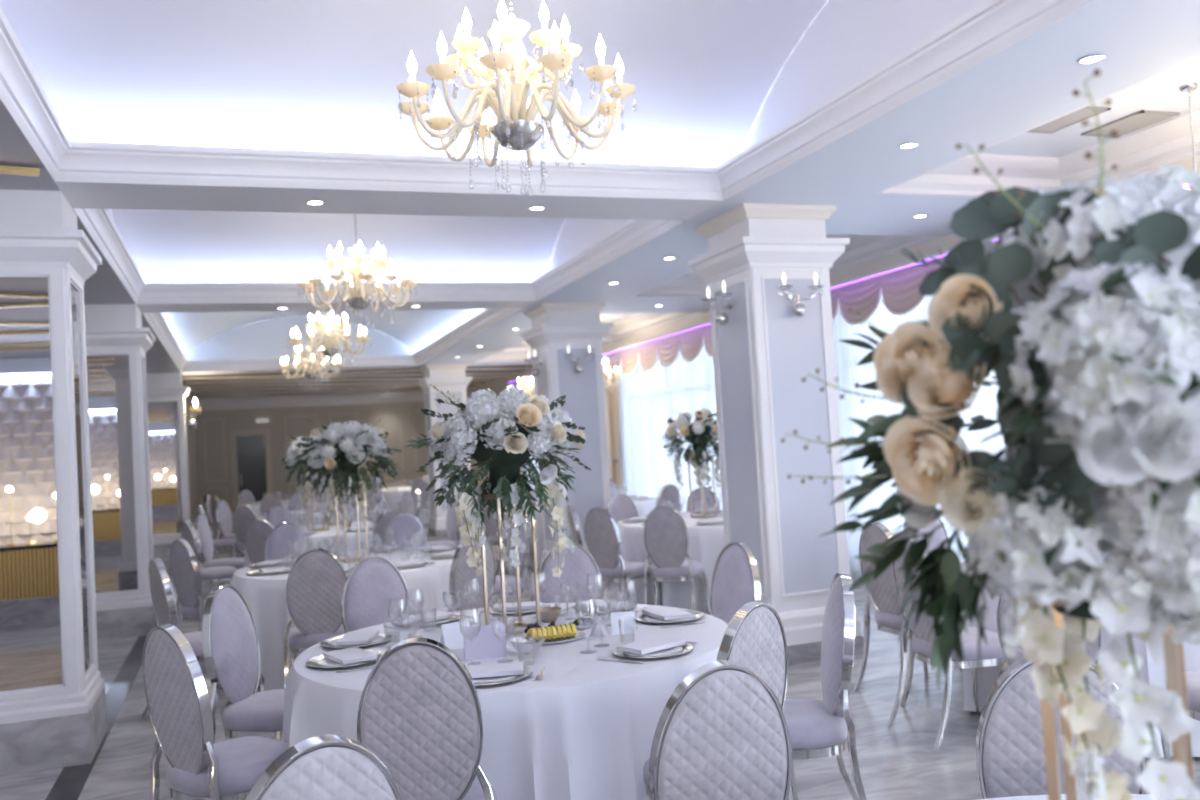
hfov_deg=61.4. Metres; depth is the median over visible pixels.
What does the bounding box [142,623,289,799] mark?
dining chair
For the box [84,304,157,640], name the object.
wall pillar
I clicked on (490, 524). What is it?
dining chair
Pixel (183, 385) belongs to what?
wall
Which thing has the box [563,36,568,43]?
candle
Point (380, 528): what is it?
dining chair
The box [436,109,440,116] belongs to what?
candle
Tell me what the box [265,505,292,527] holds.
dining chair
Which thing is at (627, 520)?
charger plate
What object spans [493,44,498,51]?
candle
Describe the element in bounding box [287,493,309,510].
dining chair
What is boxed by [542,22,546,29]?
candle
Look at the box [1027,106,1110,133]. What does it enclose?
ceiling vent
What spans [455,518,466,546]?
dining chair
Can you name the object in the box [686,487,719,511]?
dining chair
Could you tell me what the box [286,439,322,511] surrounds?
flower arrangement
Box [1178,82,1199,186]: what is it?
chandelier
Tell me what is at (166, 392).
wall pillar
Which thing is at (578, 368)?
wall sconce
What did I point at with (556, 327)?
wall column
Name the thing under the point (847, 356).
sheer curtain
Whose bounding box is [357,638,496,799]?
dining chair
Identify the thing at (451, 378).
wall column
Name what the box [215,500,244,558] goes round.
dining chair
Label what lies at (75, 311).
mirror
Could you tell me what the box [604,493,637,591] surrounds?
dining chair
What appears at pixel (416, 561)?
napkin
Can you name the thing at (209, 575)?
dining chair
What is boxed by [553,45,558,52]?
candle
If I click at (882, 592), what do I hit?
dining chair
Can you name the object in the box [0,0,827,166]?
ceiling
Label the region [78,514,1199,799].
floor
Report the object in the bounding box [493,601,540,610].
napkin
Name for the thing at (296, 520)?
tablecloth
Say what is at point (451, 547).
charger plate
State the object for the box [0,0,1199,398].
ceiling
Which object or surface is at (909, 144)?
recessed light
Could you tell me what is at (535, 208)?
recessed light
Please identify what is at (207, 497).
dining chair
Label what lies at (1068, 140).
ceiling
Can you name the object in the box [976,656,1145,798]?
dining chair
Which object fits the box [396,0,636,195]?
chandelier
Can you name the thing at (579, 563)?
dining chair
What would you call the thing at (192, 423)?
wall sconce
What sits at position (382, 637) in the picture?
charger plate
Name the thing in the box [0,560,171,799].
floor
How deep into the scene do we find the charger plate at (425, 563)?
7.02 m
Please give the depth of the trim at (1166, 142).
6.80 m
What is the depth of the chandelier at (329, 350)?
12.33 m
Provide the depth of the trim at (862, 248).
9.62 m
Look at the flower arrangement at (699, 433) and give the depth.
9.72 m
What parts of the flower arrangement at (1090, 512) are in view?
frame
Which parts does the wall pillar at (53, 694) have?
mirror frame, cornice, moulding, mirror frame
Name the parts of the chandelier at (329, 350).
arm, arm, arm, arm, arm, arm, arm, stem, arm, lamp shade, arm, arm, arm, arm, arm, arm, arm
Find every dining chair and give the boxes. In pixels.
[141,557,204,716]
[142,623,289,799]
[170,538,205,661]
[178,520,237,618]
[194,514,244,599]
[198,504,240,562]
[202,584,284,743]
[204,494,238,545]
[210,495,234,554]
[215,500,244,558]
[229,504,258,581]
[238,490,254,505]
[246,519,273,564]
[246,735,402,799]
[260,493,282,513]
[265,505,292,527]
[265,523,308,560]
[284,548,346,688]
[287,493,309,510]
[303,488,319,497]
[324,501,352,523]
[341,556,410,632]
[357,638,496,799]
[362,498,390,521]
[366,489,384,503]
[372,510,401,546]
[385,514,426,547]
[397,492,414,516]
[411,478,429,525]
[412,488,420,522]
[421,475,428,484]
[423,534,495,613]
[427,497,459,546]
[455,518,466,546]
[474,496,508,538]
[483,499,533,575]
[493,515,532,602]
[524,484,539,502]
[538,542,602,603]
[567,504,629,601]
[585,506,657,604]
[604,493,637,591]
[610,479,619,496]
[643,601,797,799]
[644,504,709,614]
[648,660,791,799]
[656,484,680,512]
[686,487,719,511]
[710,542,760,624]
[783,572,866,799]
[854,522,928,706]
[887,535,1004,750]
[899,511,962,670]
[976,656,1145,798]
[997,591,1119,689]
[1160,671,1199,761]
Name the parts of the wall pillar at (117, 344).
mirror frame, cornice, moulding, mirror frame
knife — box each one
[597,657,643,663]
[660,622,704,628]
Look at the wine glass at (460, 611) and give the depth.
3.77 m
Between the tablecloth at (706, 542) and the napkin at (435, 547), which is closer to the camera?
the napkin at (435, 547)
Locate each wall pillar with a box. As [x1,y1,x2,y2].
[0,189,106,776]
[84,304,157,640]
[146,372,190,560]
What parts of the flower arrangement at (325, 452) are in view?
frame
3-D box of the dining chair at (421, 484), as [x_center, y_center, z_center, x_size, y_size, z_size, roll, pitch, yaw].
[-3.739,2.123,20.855,0.457,1.014,0.543,-2,-2,-23]
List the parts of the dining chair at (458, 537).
frame, quilted panel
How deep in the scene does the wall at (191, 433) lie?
21.75 m
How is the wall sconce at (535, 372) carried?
attached to the wall column at (556, 327)
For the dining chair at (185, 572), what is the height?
1.014 m
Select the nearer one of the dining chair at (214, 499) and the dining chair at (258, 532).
the dining chair at (258, 532)
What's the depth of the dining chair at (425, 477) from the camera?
23.48 m
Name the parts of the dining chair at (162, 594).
leg, quilted panel, frame, backrest, seat, seat frame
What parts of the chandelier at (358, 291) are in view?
bulb, bulb, arm, bulb, arm, bulb, arm, bulb, bulb, arm, arm, arm, arm, chain, stem, arm, lamp shade, bulb, arm, bulb, arm, arm, arm, bulb, arm, bulb, arm, arm, arm, bulb, bulb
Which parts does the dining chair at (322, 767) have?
backrest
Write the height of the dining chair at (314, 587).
1.014 m
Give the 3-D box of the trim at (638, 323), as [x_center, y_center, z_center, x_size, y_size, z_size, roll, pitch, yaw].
[0.047,-1.101,14.228,1.600,0.215,3.400,-3,-2,-20]
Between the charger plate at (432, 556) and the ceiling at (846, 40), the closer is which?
the ceiling at (846, 40)
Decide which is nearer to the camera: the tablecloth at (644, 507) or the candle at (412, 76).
the candle at (412, 76)
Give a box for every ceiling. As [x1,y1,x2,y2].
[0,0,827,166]
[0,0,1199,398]
[111,209,565,281]
[162,309,484,354]
[184,317,414,359]
[473,347,532,362]
[508,59,1199,348]
[548,218,628,269]
[742,0,984,149]
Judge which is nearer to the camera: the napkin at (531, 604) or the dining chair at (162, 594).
the napkin at (531, 604)
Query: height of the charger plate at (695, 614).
0.015 m
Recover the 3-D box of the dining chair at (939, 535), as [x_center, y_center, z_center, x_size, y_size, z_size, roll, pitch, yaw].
[2.315,1.211,6.706,0.457,1.014,0.543,-2,-3,-28]
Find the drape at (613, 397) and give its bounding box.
[607,377,622,492]
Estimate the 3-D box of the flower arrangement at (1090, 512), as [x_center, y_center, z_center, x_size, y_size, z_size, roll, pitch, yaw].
[0.623,0.247,1.171,0.689,1.142,0.641,-2,-3,-32]
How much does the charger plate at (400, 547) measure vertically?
0.015 m
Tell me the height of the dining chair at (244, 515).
1.014 m
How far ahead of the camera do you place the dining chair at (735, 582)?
5.19 m
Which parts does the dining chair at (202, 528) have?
frame, backrest, leg, seat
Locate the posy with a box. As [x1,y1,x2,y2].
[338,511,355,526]
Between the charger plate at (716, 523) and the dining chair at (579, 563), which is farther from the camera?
the charger plate at (716, 523)
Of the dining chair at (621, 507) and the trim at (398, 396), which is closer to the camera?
the dining chair at (621, 507)
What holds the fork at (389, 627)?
on the tablecloth at (585, 730)
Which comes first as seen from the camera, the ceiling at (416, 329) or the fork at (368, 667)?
the fork at (368, 667)
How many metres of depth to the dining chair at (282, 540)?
8.91 m
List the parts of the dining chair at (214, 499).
leg, quilted panel, frame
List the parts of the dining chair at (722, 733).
backrest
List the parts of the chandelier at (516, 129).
bulb, bulb, bulb, arm, arm, bulb, arm, bulb, arm, arm, bulb, arm, arm, bulb, bulb, arm, arm, chain, stem, lamp shade, bulb, arm, arm, arm, arm, bulb, arm, bulb, arm, arm, bulb, arm, bulb, arm, bulb, bulb, bulb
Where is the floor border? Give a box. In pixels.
[45,580,175,799]
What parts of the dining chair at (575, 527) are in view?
quilted panel, frame, backrest, leg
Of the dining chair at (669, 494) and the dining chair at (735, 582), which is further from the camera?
the dining chair at (669, 494)
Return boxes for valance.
[508,374,534,397]
[602,321,712,378]
[830,183,1192,324]
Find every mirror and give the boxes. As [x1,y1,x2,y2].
[0,277,62,691]
[70,283,92,673]
[86,355,137,592]
[141,358,150,559]
[147,401,181,534]
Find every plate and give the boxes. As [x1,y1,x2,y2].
[247,568,290,574]
[248,561,289,567]
[306,650,384,667]
[320,633,392,647]
[346,528,372,531]
[368,547,404,551]
[394,614,459,625]
[396,562,427,567]
[420,546,457,551]
[430,555,453,557]
[472,666,531,685]
[488,603,549,613]
[515,621,585,643]
[568,621,594,628]
[573,601,636,612]
[612,643,692,658]
[622,519,645,521]
[632,497,654,499]
[635,610,703,622]
[693,509,721,512]
[695,522,723,524]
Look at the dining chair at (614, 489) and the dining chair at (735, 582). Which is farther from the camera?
the dining chair at (614, 489)
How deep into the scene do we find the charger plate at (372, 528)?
10.58 m
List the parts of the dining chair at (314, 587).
leg, leg, seat frame, quilted panel, frame, seat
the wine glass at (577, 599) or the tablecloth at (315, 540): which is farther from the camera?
the tablecloth at (315, 540)
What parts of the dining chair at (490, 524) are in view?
quilted panel, seat, leg, seat frame, leg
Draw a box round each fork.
[336,667,372,672]
[384,626,406,630]
[535,667,545,679]
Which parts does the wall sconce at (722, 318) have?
bulb, arm, bulb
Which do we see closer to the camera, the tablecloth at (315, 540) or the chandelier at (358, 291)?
the chandelier at (358, 291)
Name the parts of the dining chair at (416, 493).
backrest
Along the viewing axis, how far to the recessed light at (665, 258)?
8.81 m
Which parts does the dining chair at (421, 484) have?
frame, quilted panel, seat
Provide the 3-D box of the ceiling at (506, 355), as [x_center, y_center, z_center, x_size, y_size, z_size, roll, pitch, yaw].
[-1.161,-0.897,17.613,1.600,0.215,2.600,-3,-2,-20]
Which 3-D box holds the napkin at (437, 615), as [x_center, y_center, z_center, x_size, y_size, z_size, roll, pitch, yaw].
[-0.816,1.019,4.737,0.225,0.017,0.135,-2,-3,-39]
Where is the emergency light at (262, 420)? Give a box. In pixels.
[256,418,268,422]
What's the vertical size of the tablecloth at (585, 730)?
0.752 m
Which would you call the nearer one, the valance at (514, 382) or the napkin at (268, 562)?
the napkin at (268, 562)
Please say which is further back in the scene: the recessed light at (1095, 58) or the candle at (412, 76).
the recessed light at (1095, 58)
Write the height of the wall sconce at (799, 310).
0.308 m
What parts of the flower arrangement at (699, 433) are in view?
frame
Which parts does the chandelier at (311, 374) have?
arm, arm, arm, lamp shade, arm, arm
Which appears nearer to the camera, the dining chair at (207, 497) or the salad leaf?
the salad leaf
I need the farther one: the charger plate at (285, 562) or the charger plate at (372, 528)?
the charger plate at (372, 528)
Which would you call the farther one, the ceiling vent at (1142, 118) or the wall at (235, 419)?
the wall at (235, 419)
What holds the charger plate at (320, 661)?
on the tablecloth at (585, 730)
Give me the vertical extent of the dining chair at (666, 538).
1.014 m
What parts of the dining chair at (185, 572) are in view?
leg, quilted panel, frame, seat frame, seat, leg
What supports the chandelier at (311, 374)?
hanging from the ceiling at (416, 329)
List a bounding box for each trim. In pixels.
[0,0,1095,200]
[0,165,38,176]
[72,208,684,303]
[142,309,520,371]
[183,367,532,397]
[196,390,466,410]
[203,409,427,523]
[518,312,705,343]
[630,234,944,296]
[876,57,1199,196]
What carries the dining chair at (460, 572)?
on the floor at (900, 761)
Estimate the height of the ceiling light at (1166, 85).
0.030 m
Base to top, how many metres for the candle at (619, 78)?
0.072 m
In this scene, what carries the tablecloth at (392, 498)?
on the round table
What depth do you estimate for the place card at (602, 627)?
4.18 m
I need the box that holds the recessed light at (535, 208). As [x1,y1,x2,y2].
[529,206,544,210]
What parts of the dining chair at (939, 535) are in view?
frame, backrest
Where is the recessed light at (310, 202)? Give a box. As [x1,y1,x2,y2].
[306,200,324,204]
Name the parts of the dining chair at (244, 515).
leg, seat, quilted panel, frame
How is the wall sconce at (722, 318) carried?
attached to the wall column at (762, 356)
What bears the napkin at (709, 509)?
on the charger plate at (719, 509)
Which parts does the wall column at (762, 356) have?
panel, panel moulding, moulding, cornice, panel moulding, panel, moulding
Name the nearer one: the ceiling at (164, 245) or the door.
the ceiling at (164, 245)
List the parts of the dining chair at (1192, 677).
leg, seat, seat frame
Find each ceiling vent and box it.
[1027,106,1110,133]
[1081,110,1179,137]
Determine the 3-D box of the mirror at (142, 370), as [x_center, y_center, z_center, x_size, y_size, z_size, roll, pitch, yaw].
[-4.436,0.689,9.861,0.001,2.240,0.470,-3,-2,-20]
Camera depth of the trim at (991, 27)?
5.59 m
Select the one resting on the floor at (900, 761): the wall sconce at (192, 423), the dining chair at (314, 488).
the dining chair at (314, 488)
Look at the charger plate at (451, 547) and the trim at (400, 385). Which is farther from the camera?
the trim at (400, 385)
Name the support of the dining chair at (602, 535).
on the floor at (900, 761)
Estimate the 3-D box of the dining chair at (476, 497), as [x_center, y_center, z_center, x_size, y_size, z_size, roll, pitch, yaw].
[-1.466,1.701,13.530,0.543,1.014,0.457,-3,-2,1]
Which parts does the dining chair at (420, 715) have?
backrest, seat, leg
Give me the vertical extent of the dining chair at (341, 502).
1.014 m
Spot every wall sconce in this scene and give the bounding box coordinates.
[184,398,201,428]
[524,349,541,376]
[563,345,594,372]
[700,280,732,325]
[776,272,824,316]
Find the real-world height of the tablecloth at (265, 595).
0.752 m
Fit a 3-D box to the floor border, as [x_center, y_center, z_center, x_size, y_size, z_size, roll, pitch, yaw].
[-4.672,2.328,10.688,0.150,0.101,29.500,-3,-2,-20]
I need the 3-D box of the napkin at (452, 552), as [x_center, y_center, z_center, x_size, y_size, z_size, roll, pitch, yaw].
[-1.131,1.150,7.587,0.135,0.017,0.225,-4,-2,16]
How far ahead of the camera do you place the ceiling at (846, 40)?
5.56 m
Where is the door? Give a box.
[230,429,272,511]
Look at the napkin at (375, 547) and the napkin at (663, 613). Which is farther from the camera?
the napkin at (375, 547)
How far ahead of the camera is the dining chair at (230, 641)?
4.57 m
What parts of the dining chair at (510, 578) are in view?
seat frame, seat, leg, backrest, frame, leg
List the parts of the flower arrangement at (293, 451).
frame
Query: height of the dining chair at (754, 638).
1.014 m
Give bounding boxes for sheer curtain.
[522,401,538,487]
[618,341,722,512]
[833,295,1021,585]
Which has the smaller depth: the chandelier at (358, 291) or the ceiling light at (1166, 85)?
the ceiling light at (1166, 85)
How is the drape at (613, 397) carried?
hanging from the valance at (689, 341)
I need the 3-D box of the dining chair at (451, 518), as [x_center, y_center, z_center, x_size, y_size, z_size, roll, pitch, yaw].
[-1.864,1.662,11.954,0.543,1.014,0.457,-2,-3,-33]
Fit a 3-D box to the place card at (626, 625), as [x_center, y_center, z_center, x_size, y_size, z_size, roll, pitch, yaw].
[0.097,0.929,4.222,0.100,0.086,0.070,-3,-2,0]
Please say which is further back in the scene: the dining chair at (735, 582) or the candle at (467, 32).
the dining chair at (735, 582)
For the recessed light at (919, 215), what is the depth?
7.62 m
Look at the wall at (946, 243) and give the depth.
11.53 m
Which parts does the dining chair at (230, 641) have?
leg, frame, backrest, seat, seat frame, leg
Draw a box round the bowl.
[535,607,561,622]
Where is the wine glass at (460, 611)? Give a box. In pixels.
[459,611,480,663]
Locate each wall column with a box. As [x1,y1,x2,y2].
[417,364,474,536]
[520,303,612,581]
[687,203,863,663]
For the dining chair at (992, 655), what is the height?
1.014 m
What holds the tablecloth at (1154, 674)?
on the round table
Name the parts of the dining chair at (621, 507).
frame, backrest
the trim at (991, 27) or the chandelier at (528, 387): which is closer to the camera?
the trim at (991, 27)
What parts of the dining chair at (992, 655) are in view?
leg, quilted panel, frame, leg, seat, seat frame, leg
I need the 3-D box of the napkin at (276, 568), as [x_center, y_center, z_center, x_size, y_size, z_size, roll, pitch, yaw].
[-2.334,1.204,7.170,0.135,0.017,0.225,-2,-3,-28]
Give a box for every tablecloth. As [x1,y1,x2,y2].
[230,547,489,690]
[240,498,331,543]
[244,521,374,566]
[258,508,363,526]
[282,603,727,799]
[352,487,429,523]
[525,497,656,567]
[610,510,724,613]
[963,566,1199,757]
[979,794,1175,799]
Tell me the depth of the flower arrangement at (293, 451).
10.94 m
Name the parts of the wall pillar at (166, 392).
mirror frame, moulding, cornice, mirror frame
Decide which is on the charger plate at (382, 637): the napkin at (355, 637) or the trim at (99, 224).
the napkin at (355, 637)
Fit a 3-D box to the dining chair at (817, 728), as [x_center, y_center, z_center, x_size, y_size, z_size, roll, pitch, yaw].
[0.775,1.191,3.934,0.543,1.014,0.457,-3,-2,2]
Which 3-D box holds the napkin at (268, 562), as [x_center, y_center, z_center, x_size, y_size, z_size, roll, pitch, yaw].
[-2.506,1.234,7.668,0.135,0.017,0.225,-4,-2,9]
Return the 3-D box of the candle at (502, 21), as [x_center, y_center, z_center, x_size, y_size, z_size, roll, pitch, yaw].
[-0.378,-1.447,3.941,0.020,0.072,0.021,-4,-2,5]
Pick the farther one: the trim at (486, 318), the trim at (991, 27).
the trim at (486, 318)
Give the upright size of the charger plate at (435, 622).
0.015 m
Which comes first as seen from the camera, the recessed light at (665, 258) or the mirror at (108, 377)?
the recessed light at (665, 258)
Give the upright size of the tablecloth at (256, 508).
0.752 m
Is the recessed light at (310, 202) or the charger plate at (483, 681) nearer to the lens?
the charger plate at (483, 681)
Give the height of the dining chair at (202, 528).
1.014 m
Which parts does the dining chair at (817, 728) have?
seat, seat frame, backrest, frame, leg, leg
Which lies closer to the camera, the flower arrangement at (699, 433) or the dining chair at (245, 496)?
the flower arrangement at (699, 433)
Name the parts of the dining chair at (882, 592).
leg, frame, quilted panel, seat, seat frame, leg, leg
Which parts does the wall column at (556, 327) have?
moulding, panel moulding, panel, moulding, cornice, panel moulding, panel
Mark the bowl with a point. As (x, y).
(547, 614)
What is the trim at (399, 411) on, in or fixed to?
attached to the wall at (235, 419)
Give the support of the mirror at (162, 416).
attached to the wall pillar at (166, 392)
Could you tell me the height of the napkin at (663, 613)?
0.017 m
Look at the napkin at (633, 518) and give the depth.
9.69 m
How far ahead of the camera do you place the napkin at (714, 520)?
9.00 m
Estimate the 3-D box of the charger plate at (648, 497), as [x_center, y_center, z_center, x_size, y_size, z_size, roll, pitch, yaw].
[0.566,1.295,13.282,0.306,0.015,0.306,-4,-2,8]
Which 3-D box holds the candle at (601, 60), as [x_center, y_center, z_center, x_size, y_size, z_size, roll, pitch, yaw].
[0.006,-1.290,3.910,0.021,0.072,0.020,-5,-3,34]
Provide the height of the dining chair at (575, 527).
1.014 m
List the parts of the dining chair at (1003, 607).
leg, quilted panel, frame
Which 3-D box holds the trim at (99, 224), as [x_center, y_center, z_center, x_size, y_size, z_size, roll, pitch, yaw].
[-1.907,-1.205,8.485,3.990,0.195,3.900,-3,-2,-20]
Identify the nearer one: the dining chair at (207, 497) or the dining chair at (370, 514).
the dining chair at (370, 514)
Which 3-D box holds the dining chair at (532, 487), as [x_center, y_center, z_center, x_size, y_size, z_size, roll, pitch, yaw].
[-0.919,1.704,14.413,0.457,1.014,0.543,-2,-3,-35]
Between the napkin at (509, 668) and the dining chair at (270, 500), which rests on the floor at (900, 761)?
the dining chair at (270, 500)
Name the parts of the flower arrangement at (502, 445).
frame, frame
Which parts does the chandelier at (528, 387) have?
stem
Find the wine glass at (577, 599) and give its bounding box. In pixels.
[576,599,596,651]
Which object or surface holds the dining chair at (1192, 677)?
on the floor at (900, 761)
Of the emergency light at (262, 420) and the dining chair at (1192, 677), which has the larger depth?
the emergency light at (262, 420)
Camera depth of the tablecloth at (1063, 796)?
2.13 m
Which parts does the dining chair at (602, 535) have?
quilted panel, frame, leg, leg, seat, seat frame, leg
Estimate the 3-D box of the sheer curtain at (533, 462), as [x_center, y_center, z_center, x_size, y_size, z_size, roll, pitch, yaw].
[-0.970,0.944,19.378,0.066,2.860,4.200,-3,-2,-20]
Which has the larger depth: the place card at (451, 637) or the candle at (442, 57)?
the place card at (451, 637)
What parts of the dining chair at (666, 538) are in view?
leg, leg, quilted panel, frame, seat, seat frame, leg, leg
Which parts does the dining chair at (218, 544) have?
frame, seat frame, seat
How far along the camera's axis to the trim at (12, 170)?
5.08 m
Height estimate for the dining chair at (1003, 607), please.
1.014 m
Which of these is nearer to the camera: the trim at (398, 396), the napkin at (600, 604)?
the napkin at (600, 604)
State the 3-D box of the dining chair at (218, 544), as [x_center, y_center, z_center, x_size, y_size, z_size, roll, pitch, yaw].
[-5.378,1.954,14.184,0.543,1.014,0.457,-2,-3,-29]
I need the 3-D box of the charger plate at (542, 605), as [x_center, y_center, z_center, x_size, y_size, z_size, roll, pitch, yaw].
[-0.394,1.020,4.927,0.306,0.015,0.306,-3,-2,-4]
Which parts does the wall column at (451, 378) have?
panel, panel moulding, moulding, cornice, panel, panel moulding, moulding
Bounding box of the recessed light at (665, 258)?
[663,257,675,259]
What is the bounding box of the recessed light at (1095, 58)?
[1078,54,1105,64]
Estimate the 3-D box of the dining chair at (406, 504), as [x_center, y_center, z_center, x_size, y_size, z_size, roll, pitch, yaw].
[-2.876,1.814,14.320,0.543,1.014,0.457,-4,-3,26]
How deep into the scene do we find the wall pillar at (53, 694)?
5.48 m
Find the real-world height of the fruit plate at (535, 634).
0.068 m
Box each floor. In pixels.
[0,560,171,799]
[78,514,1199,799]
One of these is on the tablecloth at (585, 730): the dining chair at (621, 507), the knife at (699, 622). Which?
the knife at (699, 622)
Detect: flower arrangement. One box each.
[281,434,345,530]
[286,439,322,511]
[294,418,401,562]
[405,384,590,635]
[662,406,721,517]
[781,69,1199,799]
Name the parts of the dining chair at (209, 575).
quilted panel, frame, leg, seat frame, seat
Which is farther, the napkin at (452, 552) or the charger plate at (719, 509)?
the charger plate at (719, 509)
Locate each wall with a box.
[183,385,190,520]
[186,392,199,525]
[196,401,427,516]
[466,156,1199,586]
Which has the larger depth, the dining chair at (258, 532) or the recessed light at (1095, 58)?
the dining chair at (258, 532)
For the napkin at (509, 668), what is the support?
on the charger plate at (483, 681)
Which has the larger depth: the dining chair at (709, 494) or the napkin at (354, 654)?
the dining chair at (709, 494)
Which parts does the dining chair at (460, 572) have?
seat, leg, frame, quilted panel, leg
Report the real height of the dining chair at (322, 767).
1.014 m
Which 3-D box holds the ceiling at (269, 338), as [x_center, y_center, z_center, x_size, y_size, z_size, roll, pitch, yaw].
[-5.253,-1.034,17.809,4.190,0.880,0.001,-3,-2,-20]
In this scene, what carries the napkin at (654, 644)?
on the charger plate at (682, 649)
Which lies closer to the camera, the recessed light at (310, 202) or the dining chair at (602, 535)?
the recessed light at (310, 202)
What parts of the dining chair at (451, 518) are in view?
seat, backrest, frame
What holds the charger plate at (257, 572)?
on the tablecloth at (265, 595)
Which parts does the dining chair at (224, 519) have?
leg, frame, backrest, seat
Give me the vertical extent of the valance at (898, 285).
0.427 m
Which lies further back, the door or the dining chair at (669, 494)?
the door
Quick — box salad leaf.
[569,617,583,625]
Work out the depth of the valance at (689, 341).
13.62 m
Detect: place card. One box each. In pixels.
[440,620,469,649]
[463,624,506,660]
[589,618,608,636]
[611,611,635,634]
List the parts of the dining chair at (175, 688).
leg, quilted panel, frame, seat frame, leg, seat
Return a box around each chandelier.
[278,311,343,391]
[288,311,370,371]
[297,214,417,331]
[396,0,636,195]
[508,348,534,402]
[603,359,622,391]
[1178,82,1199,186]
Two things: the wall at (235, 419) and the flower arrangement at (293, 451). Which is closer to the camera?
the flower arrangement at (293, 451)
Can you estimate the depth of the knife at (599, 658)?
3.67 m
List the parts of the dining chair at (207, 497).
frame, backrest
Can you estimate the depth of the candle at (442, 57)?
3.79 m
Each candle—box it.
[410,74,414,81]
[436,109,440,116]
[440,55,445,62]
[465,30,469,36]
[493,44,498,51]
[500,19,505,26]
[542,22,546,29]
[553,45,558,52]
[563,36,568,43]
[598,57,603,64]
[617,75,621,82]
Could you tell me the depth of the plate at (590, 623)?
4.37 m
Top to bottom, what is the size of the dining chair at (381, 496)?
1.014 m
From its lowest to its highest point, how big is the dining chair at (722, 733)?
1.014 m
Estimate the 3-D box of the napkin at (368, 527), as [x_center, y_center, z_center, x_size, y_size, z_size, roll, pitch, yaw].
[-2.534,1.353,10.652,0.225,0.017,0.135,-2,-3,-30]
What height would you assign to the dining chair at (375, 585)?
1.014 m
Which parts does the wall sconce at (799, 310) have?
bulb, arm, arm, bulb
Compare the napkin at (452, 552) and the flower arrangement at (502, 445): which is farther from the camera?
the napkin at (452, 552)
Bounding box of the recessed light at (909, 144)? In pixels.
[899,142,918,148]
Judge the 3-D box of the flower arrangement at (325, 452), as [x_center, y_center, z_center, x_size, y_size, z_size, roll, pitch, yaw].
[-1.881,0.676,7.674,0.770,1.091,0.792,-3,-2,-5]
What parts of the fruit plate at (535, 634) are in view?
plate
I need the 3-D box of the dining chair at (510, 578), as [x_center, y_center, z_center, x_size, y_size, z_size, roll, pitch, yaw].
[-0.823,1.461,8.407,0.543,1.014,0.457,-2,-3,-30]
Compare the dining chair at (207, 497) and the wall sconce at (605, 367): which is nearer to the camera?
the wall sconce at (605, 367)
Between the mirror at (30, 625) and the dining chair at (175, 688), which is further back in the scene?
the mirror at (30, 625)
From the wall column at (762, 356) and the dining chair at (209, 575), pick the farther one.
the dining chair at (209, 575)
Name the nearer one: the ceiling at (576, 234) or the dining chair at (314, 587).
the dining chair at (314, 587)
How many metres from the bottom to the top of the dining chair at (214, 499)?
1.014 m
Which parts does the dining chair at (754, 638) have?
seat, seat frame, frame, quilted panel, leg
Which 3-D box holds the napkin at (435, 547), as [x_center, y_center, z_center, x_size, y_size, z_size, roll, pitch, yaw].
[-1.302,1.180,8.085,0.135,0.017,0.225,-2,-3,-28]
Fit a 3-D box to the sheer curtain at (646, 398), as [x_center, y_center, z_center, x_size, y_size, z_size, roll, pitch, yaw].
[1.010,0.609,13.830,0.066,2.860,4.300,-3,-2,-20]
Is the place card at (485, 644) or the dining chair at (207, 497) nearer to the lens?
the place card at (485, 644)
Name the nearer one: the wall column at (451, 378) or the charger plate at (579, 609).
the charger plate at (579, 609)
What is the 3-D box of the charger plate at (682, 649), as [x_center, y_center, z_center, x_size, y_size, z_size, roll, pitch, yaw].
[0.198,0.941,3.796,0.306,0.015,0.306,-5,-3,38]
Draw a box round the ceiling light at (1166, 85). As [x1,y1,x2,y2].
[1134,64,1199,97]
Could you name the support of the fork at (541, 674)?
on the tablecloth at (585, 730)
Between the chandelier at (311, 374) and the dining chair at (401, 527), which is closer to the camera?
the dining chair at (401, 527)
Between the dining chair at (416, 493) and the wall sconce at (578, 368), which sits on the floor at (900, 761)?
the dining chair at (416, 493)
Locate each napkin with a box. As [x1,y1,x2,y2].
[254,559,284,565]
[259,566,283,572]
[323,647,376,664]
[336,630,379,645]
[347,526,371,529]
[368,546,399,549]
[391,559,424,565]
[398,611,453,624]
[425,545,449,549]
[435,550,455,555]
[466,661,523,677]
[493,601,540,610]
[575,599,628,609]
[618,636,685,654]
[630,517,646,520]
[642,607,691,620]
[695,508,718,511]
[700,519,722,522]
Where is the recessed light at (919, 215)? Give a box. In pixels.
[913,214,927,217]
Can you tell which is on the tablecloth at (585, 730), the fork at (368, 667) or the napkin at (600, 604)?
the fork at (368, 667)

